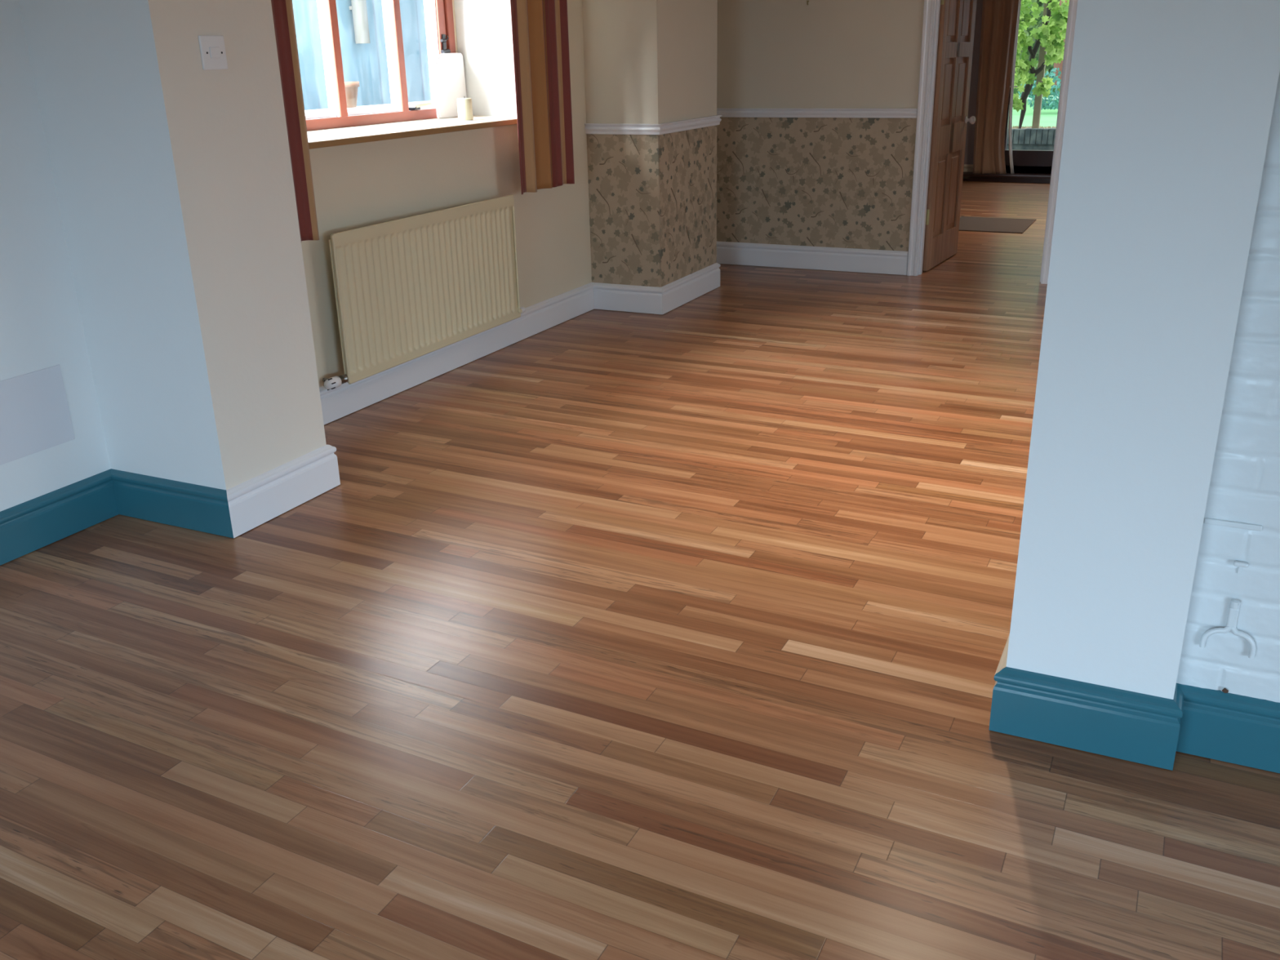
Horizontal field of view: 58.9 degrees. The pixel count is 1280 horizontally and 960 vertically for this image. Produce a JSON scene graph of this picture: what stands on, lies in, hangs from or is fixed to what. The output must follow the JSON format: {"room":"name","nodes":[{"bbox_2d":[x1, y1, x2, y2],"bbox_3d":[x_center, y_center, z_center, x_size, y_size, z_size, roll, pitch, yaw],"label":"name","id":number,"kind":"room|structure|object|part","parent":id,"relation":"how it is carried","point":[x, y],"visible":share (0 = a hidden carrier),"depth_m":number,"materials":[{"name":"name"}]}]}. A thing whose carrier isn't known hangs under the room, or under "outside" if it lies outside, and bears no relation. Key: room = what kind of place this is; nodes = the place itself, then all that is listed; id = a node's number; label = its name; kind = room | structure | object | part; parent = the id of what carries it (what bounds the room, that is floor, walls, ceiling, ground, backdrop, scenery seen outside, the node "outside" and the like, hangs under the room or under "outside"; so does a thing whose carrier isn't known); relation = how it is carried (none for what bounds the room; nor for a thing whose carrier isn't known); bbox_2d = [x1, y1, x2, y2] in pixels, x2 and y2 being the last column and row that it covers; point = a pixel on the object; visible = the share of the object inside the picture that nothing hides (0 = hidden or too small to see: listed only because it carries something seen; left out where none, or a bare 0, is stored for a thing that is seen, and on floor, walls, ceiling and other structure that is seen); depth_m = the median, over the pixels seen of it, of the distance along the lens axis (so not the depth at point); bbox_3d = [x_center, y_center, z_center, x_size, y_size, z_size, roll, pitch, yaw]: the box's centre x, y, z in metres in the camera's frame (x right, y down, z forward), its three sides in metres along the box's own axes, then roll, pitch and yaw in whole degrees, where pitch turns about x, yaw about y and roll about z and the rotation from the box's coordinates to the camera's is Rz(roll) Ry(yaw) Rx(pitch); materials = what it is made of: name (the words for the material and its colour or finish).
{"room":"empty living room","nodes":[
{"label":"empty living room","id":0,"kind":"room"},
{"bbox_2d":[18,0,326,489],"bbox_3d":[-1.839,-1.146,3.841,1.220,2.500,0.500,9,23,24],"label":"wall pier","id":1,"kind":"object","parent":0,"point":[173,176],"visible":0.61,"depth_m":3.62,"materials":[{"name":"grey paint"}]},
{"bbox_2d":[198,35,227,70],"bbox_3d":[-1.303,-1.307,3.463,0.014,0.098,0.098,9,23,24],"label":"light switch","id":2,"kind":"object","parent":1,"relation":"attached to","point":[212,47],"visible":1,"depth_m":3.46,"materials":[{"name":"white plastic"}]},
{"bbox_2d":[226,444,340,537],"bbox_3d":[-1.503,-0.009,4.114,0.572,0.162,0.549,9,23,24],"label":"baseboard","id":3,"kind":"object","parent":1,"relation":"attached to","point":[255,501],"visible":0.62,"depth_m":3.98,"materials":[{"name":"white paint"}]},
{"bbox_2d":[0,0,591,511],"bbox_3d":[-2.551,-0.827,3.040,0.680,2.500,8.950,9,23,24],"label":"wall","id":4,"kind":"structure","parent":0,"point":[366,184],"depth_m":4.89,"materials":[{"name":"grey paint"}]},
{"bbox_2d":[0,364,75,465],"bbox_3d":[-2.047,-0.162,3.536,0.004,0.260,0.603,9,23,24],"label":"wall panel","id":5,"kind":"object","parent":4,"relation":"attached to","point":[35,415],"visible":1,"depth_m":3.68,"materials":[{"name":"white paint"}]},
{"bbox_2d":[0,468,233,565],"bbox_3d":[-2.710,0.910,1.752,0.562,0.162,5.110,9,23,24],"label":"baseboard","id":6,"kind":"structure","parent":4,"relation":"attached to","point":[26,527],"depth_m":3.84,"materials":[{"name":"teal paint"}]},
{"bbox_2d":[305,0,517,149],"bbox_3d":[-1.257,-2.121,5.245,0.603,0.992,2.280,9,23,24],"label":"window","id":7,"kind":"structure","parent":4,"relation":"in","point":[340,126],"depth_m":5.67,"materials":[{"name":"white wood"}]},
{"bbox_3d":[-1.495,-2.169,5.349,0.075,0.965,2.080,9,23,24],"label":"frame","id":8,"kind":"part","parent":7,"relation":"part of","materials":[{"name":"red wood"}]},
{"bbox_3d":[-1.224,-1.667,5.405,0.525,0.024,2.080,9,23,24],"label":"sill","id":9,"kind":"part","parent":7,"relation":"part of","materials":[{"name":"white wood"}]},
{"bbox_3d":[-1.077,-2.477,6.153,0.085,0.855,0.165,9,23,24],"label":"frame","id":10,"kind":"part","parent":7,"relation":"part of","materials":[{"name":"red wood"}]},
{"bbox_2d":[432,53,466,118],"bbox_3d":[-1.036,-2.151,6.173,0.032,0.330,0.280,9,23,24],"label":"board","id":11,"kind":"object","parent":7,"relation":"on","point":[448,71],"visible":0.77,"depth_m":6.14,"materials":[{"name":"white plastic"}]},
{"bbox_2d":[457,97,473,120],"bbox_3d":[-0.910,-1.933,5.889,0.078,0.118,0.078,9,23,24],"label":"candle","id":12,"kind":"object","parent":7,"relation":"on","point":[464,106],"visible":1,"depth_m":5.86,"materials":[{"name":"beige wax"}]},
{"bbox_2d":[322,194,525,390],"bbox_3d":[-1.018,-0.952,5.424,0.125,0.650,1.625,9,23,24],"label":"radiator","id":13,"kind":"object","parent":4,"relation":"attached to","point":[406,289],"visible":1,"depth_m":5.31,"materials":[{"name":"beige metal"}]},
{"bbox_3d":[-0.985,-0.954,5.434,0.009,0.602,1.422,9,23,24],"label":"panel","id":14,"kind":"part","parent":13,"relation":"part of","materials":[{"name":"beige metal"}]},
{"bbox_2d":[319,282,594,424],"bbox_3d":[-0.965,-0.641,5.757,0.022,0.162,3.135,9,23,24],"label":"baseboard","id":15,"kind":"structure","parent":4,"relation":"attached to","point":[344,400],"depth_m":5.76,"materials":[{"name":"white paint"}]},
{"bbox_3d":[-1.021,-2.649,4.829,0.147,0.024,2.730,9,23,24],"label":"pole","id":16,"kind":"object","parent":4,"relation":"attached to","visible":0},
{"bbox_2d":[271,0,319,240],"bbox_3d":[-1.425,-1.582,4.152,0.047,1.459,0.493,9,23,24],"label":"curtain","id":17,"kind":"object","parent":16,"relation":"hanging from","point":[282,10],"visible":0.25,"depth_m":4.39,"materials":[{"name":"fabric"}]},
{"bbox_2d":[510,0,574,194],"bbox_3d":[-0.522,-2.264,5.904,0.073,1.459,0.567,9,23,24],"label":"curtain","id":18,"kind":"object","parent":16,"relation":"hanging from","point":[540,28],"visible":1,"depth_m":5.99,"materials":[{"name":"fabric"}]},
{"bbox_2d":[0,178,1279,959],"bbox_3d":[2.156,-0.535,5.537,7.000,0.001,17.955,9,23,24],"label":"floor","id":19,"kind":"structure","parent":0,"point":[682,633],"depth_m":2.86,"materials":[{"name":"brown wood"}]},
{"bbox_2d":[958,216,1035,233],"bbox_3d":[3.115,-2.270,10.061,0.665,0.008,0.850,9,23,24],"label":"floor mat","id":20,"kind":"object","parent":19,"relation":"on","point":[1013,225],"visible":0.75,"depth_m":10.02,"materials":[{"name":"brown fabric"}]},
{"bbox_2d":[582,0,717,287],"bbox_3d":[-0.216,-2.405,7.082,1.146,2.500,0.906,9,23,24],"label":"wall pier","id":21,"kind":"object","parent":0,"point":[652,198],"visible":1,"depth_m":6.75,"materials":[{"name":"grey"}]},
{"bbox_2d":[584,115,722,134],"bbox_3d":[0.100,-2.200,7.003,0.496,0.060,0.952,9,23,24],"label":"trim","id":22,"kind":"structure","parent":21,"relation":"attached to","point":[700,122],"depth_m":6.66,"materials":[{"name":"white paint"}]},
{"bbox_2d":[592,262,720,314],"bbox_3d":[0.118,-1.269,7.356,0.492,0.162,0.944,9,23,24],"label":"baseboard","id":23,"kind":"object","parent":21,"relation":"attached to","point":[663,300],"visible":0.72,"depth_m":7.00,"materials":[{"name":"white paint"}]},
{"bbox_2d":[716,0,924,251],"bbox_3d":[3.063,-2.451,7.017,7.100,2.500,0.156,9,23,24],"label":"wall","id":24,"kind":"structure","parent":0,"point":[826,182],"depth_m":7.86,"materials":[{"name":"grey"}]},
{"bbox_2d":[716,241,908,275],"bbox_3d":[0.980,-1.482,7.872,1.565,0.162,0.850,9,23,24],"label":"baseboard","id":25,"kind":"structure","parent":24,"relation":"attached to","point":[820,258],"depth_m":8.17,"materials":[{"name":"white paint"}]},
{"bbox_2d":[716,108,917,118],"bbox_3d":[0.960,-2.414,7.519,1.565,0.060,0.850,9,23,24],"label":"trim","id":26,"kind":"structure","parent":24,"relation":"attached to","point":[726,113],"depth_m":7.81,"materials":[{"name":"white paint"}]},
{"bbox_2d":[922,0,977,271],"bbox_3d":[2.213,-2.583,7.983,0.176,2.082,0.834,9,23,24],"label":"door","id":27,"kind":"structure","parent":24,"relation":"in","point":[957,17],"depth_m":7.98,"materials":[{"name":"brown wood"}]},
{"bbox_3d":[2.118,-2.017,8.045,0.026,0.560,0.268,10,23,28],"label":"panel","id":28,"kind":"part","parent":27,"relation":"part of","materials":[{"name":"brown wood"}]},
{"bbox_3d":[2.104,-2.672,7.798,0.026,0.440,0.268,10,23,28],"label":"panel","id":29,"kind":"part","parent":27,"relation":"part of","materials":[{"name":"brown wood"}]},
{"bbox_3d":[2.093,-3.186,7.603,0.026,0.460,0.268,10,23,28],"label":"panel","id":30,"kind":"part","parent":27,"relation":"part of","materials":[{"name":"brown wood"}]},
{"bbox_3d":[2.292,-2.131,8.336,0.026,0.560,0.268,10,23,28],"label":"panel","id":31,"kind":"part","parent":27,"relation":"part of","materials":[{"name":"brown wood"}]},
{"bbox_3d":[2.278,-2.785,8.088,0.026,0.440,0.268,10,23,28],"label":"panel","id":32,"kind":"part","parent":27,"relation":"part of","materials":[{"name":"brown wood"}]},
{"bbox_3d":[2.267,-3.300,7.894,0.026,0.460,0.268,10,23,28],"label":"panel","id":33,"kind":"part","parent":27,"relation":"part of","materials":[{"name":"brown wood"}]},
{"bbox_3d":[2.421,-2.636,8.293,0.070,0.058,0.058,9,23,24],"label":"knob","id":34,"kind":"part","parent":27,"relation":"part of","materials":[{"name":"silver metal"}]},
{"bbox_2d":[906,0,1077,284],"bbox_3d":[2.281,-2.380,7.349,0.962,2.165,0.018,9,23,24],"label":"trim","id":35,"kind":"structure","parent":24,"relation":"attached to","point":[929,5],"depth_m":7.44,"materials":[{"name":"white paint"}]},
{"bbox_2d":[964,0,1052,173],"bbox_3d":[5.816,-4.536,12.378,7.100,2.500,0.200,9,23,24],"label":"wall","id":36,"kind":"structure","parent":0,"point":[969,148],"depth_m":13.23,"materials":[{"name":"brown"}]},
{"bbox_2d":[963,171,1051,183],"bbox_3d":[4.873,-3.458,13.002,2.420,0.080,0.370,9,23,24],"label":"trim","id":37,"kind":"structure","parent":36,"relation":"attached to","point":[1015,177],"depth_m":13.13,"materials":[{"name":"red wood"}]},
{"bbox_2d":[973,0,1021,174],"bbox_3d":[4.092,-4.626,12.885,0.509,2.222,0.138,9,23,24],"label":"curtain","id":38,"kind":"object","parent":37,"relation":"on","point":[1000,21],"visible":1,"depth_m":12.94,"materials":[{"name":"brown fabric"}]},
{"bbox_2d":[1004,75,1053,173],"bbox_3d":[5.045,-4.521,12.700,1.850,2.125,0.135,9,23,24],"label":"window","id":39,"kind":"structure","parent":36,"relation":"in","point":[1031,158],"depth_m":13.22,"materials":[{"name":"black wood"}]},
{"bbox_2d":[1006,0,1279,699],"bbox_3d":[1.100,-0.657,2.383,0.350,2.500,0.575,9,23,24],"label":"wall pier","id":40,"kind":"object","parent":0,"point":[1171,103],"visible":0.94,"depth_m":2.23,"materials":[{"name":"grey paint"}]},
{"bbox_2d":[1176,71,1279,702],"bbox_3d":[2.625,-0.442,1.729,3.005,2.500,0.497,9,23,24],"label":"wall","id":41,"kind":"structure","parent":0,"point":[1244,486],"depth_m":2.33,"materials":[{"name":"white paint"}]},
{"bbox_2d":[988,633,1279,773],"bbox_3d":[2.376,0.623,2.225,3.172,0.163,0.619,9,23,24],"label":"baseboard","id":42,"kind":"structure","parent":41,"relation":"attached to","point":[1141,728],"depth_m":2.51,"materials":[{"name":"teal paint"}]},
{"bbox_2d":[1222,688,1228,693],"bbox_3d":[1.278,0.459,2.472,0.013,0.012,0.011,0,21,3],"label":"chip","id":43,"kind":"object","parent":41,"relation":"attached to","point":[1224,690],"visible":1,"depth_m":2.47,"materials":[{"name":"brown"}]},
{"bbox_2d":[1199,598,1256,658],"bbox_3d":[1.263,0.313,2.420,0.108,0.128,0.019,9,23,24],"label":"iron bracket","id":44,"kind":"object","parent":41,"relation":"attached to","point":[1233,611],"visible":1,"depth_m":2.41,"materials":[{"name":"white metal"}]},
{"bbox_2d":[1204,517,1262,531],"bbox_3d":[1.234,0.092,2.356,0.109,0.012,0.009,9,23,24],"label":"batten","id":45,"kind":"object","parent":41,"relation":"attached to","point":[1206,521],"visible":1,"depth_m":2.35,"materials":[{"name":"white paint"}]},
{"bbox_2d":[1233,560,1248,573],"bbox_3d":[1.259,0.185,2.376,0.028,0.028,0.013,9,23,24],"label":"peg","id":46,"kind":"object","parent":41,"relation":"attached to","point":[1237,563],"visible":1,"depth_m":2.37,"materials":[{"name":"white paint"}]},
{"label":"outside","id":47,"kind":"structure","parent":0,"visible":0},
{"bbox_3d":[4.587,-4.030,14.842,13.000,0.100,2.550,9,23,24],"label":"patio","id":48,"kind":"object","parent":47,"visible":0},
{"bbox_2d":[1006,128,1055,150],"bbox_3d":[6.267,-4.532,15.301,7.516,0.507,0.180,9,23,24],"label":"edging","id":49,"kind":"object","parent":48,"relation":"on","point":[1028,139],"visible":0.1,"depth_m":15.59,"materials":[{"name":"brick"}]},
{"bbox_3d":[-3.034,-1.738,9.209,5.500,0.100,14.000,9,23,24],"label":"ground","id":50,"kind":"structure","parent":0,"visible":0},
{"bbox_2d":[292,0,431,110],"bbox_3d":[-2.885,-3.613,9.890,0.300,2.920,11.500,9,23,24],"label":"wall","id":51,"kind":"structure","parent":50,"relation":"on","point":[366,64],"depth_m":10.31,"materials":[{"name":"paint"}]},
{"bbox_2d":[349,0,370,43],"bbox_3d":[-2.498,-4.503,9.904,0.145,1.280,0.130,9,23,24],"label":"drainpipe","id":52,"kind":"object","parent":51,"relation":"attached to","point":[358,7],"visible":1,"depth_m":10.02,"materials":[{"name":"grey plastic"}]},
{"bbox_2d":[304,100,431,115],"bbox_3d":[-2.299,-2.597,9.687,0.200,1.140,3.200,9,23,24],"label":"wall","id":53,"kind":"structure","parent":50,"relation":"on","point":[410,104],"depth_m":9.37,"materials":[{"name":"white paint"}]},
{"bbox_2d":[344,81,359,107],"bbox_3d":[-2.407,-3.152,9.265,0.236,0.200,0.236,9,23,24],"label":"flower pot","id":54,"kind":"object","parent":53,"relation":"on","point":[351,87],"visible":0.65,"depth_m":9.20,"materials":[{"name":"brown ceramic"}]},
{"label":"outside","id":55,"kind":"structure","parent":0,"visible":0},
{"bbox_3d":[6.198,-4.795,15.692,9.000,0.125,0.630,9,23,24],"label":"bed","id":56,"kind":"object","parent":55,"visible":0},
{"bbox_2d":[1008,125,1056,128],"bbox_3d":[5.527,-5.013,16.096,2.194,0.050,0.173,9,23,24],"label":"fallen leaves","id":57,"kind":"object","parent":56,"relation":"on","point":[1013,126],"visible":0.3,"depth_m":16.05,"materials":[{"name":"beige plant"}]},
{"bbox_2d":[1012,0,1069,128],"bbox_3d":[5.376,-5.982,15.243,1.544,2.437,0.454,9,23,24],"label":"tree","id":58,"kind":"object","parent":56,"relation":"on","point":[1047,36],"visible":0.79,"depth_m":15.28,"materials":[{"name":"green plant"}]},
{"bbox_2d":[1031,3,1049,128],"bbox_3d":[5.536,-6.157,15.466,0.090,2.640,0.090,9,23,24],"label":"wooden post","id":59,"kind":"object","parent":56,"relation":"on","point":[1037,100],"visible":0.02,"depth_m":15.73,"materials":[{"name":"brown wood"}]},
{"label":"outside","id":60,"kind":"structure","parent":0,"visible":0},
{"bbox_2d":[1012,95,1059,127],"bbox_3d":[7.981,-7.423,22.396,18.000,0.032,14.000,9,23,24],"label":"lawn","id":61,"kind":"structure","parent":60,"point":[1048,117],"depth_m":18.74,"materials":[{"name":"green plant"}]},
{"bbox_2d":[1013,0,1060,95],"bbox_3d":[7.613,-10.111,23.134,10.000,4.350,2.120,9,23,24],"label":"hedge","id":62,"kind":"object","parent":61,"relation":"on","point":[1050,67],"visible":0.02,"depth_m":23.30,"materials":[{"name":"green plant"}]},
{"bbox_2d":[1017,67,1061,110],"bbox_3d":[7.208,-6.679,19.265,1.486,0.750,1.016,9,23,24],"label":"shrub","id":63,"kind":"object","parent":61,"relation":"on","point":[1051,104],"visible":0.21,"depth_m":19.26,"materials":[{"name":"green plant"}]},
{"bbox_2d":[1052,0,1066,85],"bbox_3d":[7.415,-7.988,19.731,0.345,2.170,0.280,9,23,24],"label":"trunk","id":64,"kind":"object","parent":61,"relation":"on","point":[1057,65],"visible":0.03,"depth_m":19.90,"materials":[{"name":"brown plant"}]},
{"bbox_3d":[1.457,-3.978,11.147,0.400,2.500,6.400,9,23,24],"label":"wall","id":65,"kind":"structure","parent":0,"visible":0},
{"bbox_2d":[963,164,973,178],"bbox_3d":[2.131,-2.750,11.159,1.140,0.162,6.200,9,23,24],"label":"baseboard","id":66,"kind":"structure","parent":65,"relation":"attached to","point":[967,167],"depth_m":13.53,"materials":[{"name":"beige wood"}]}
]}

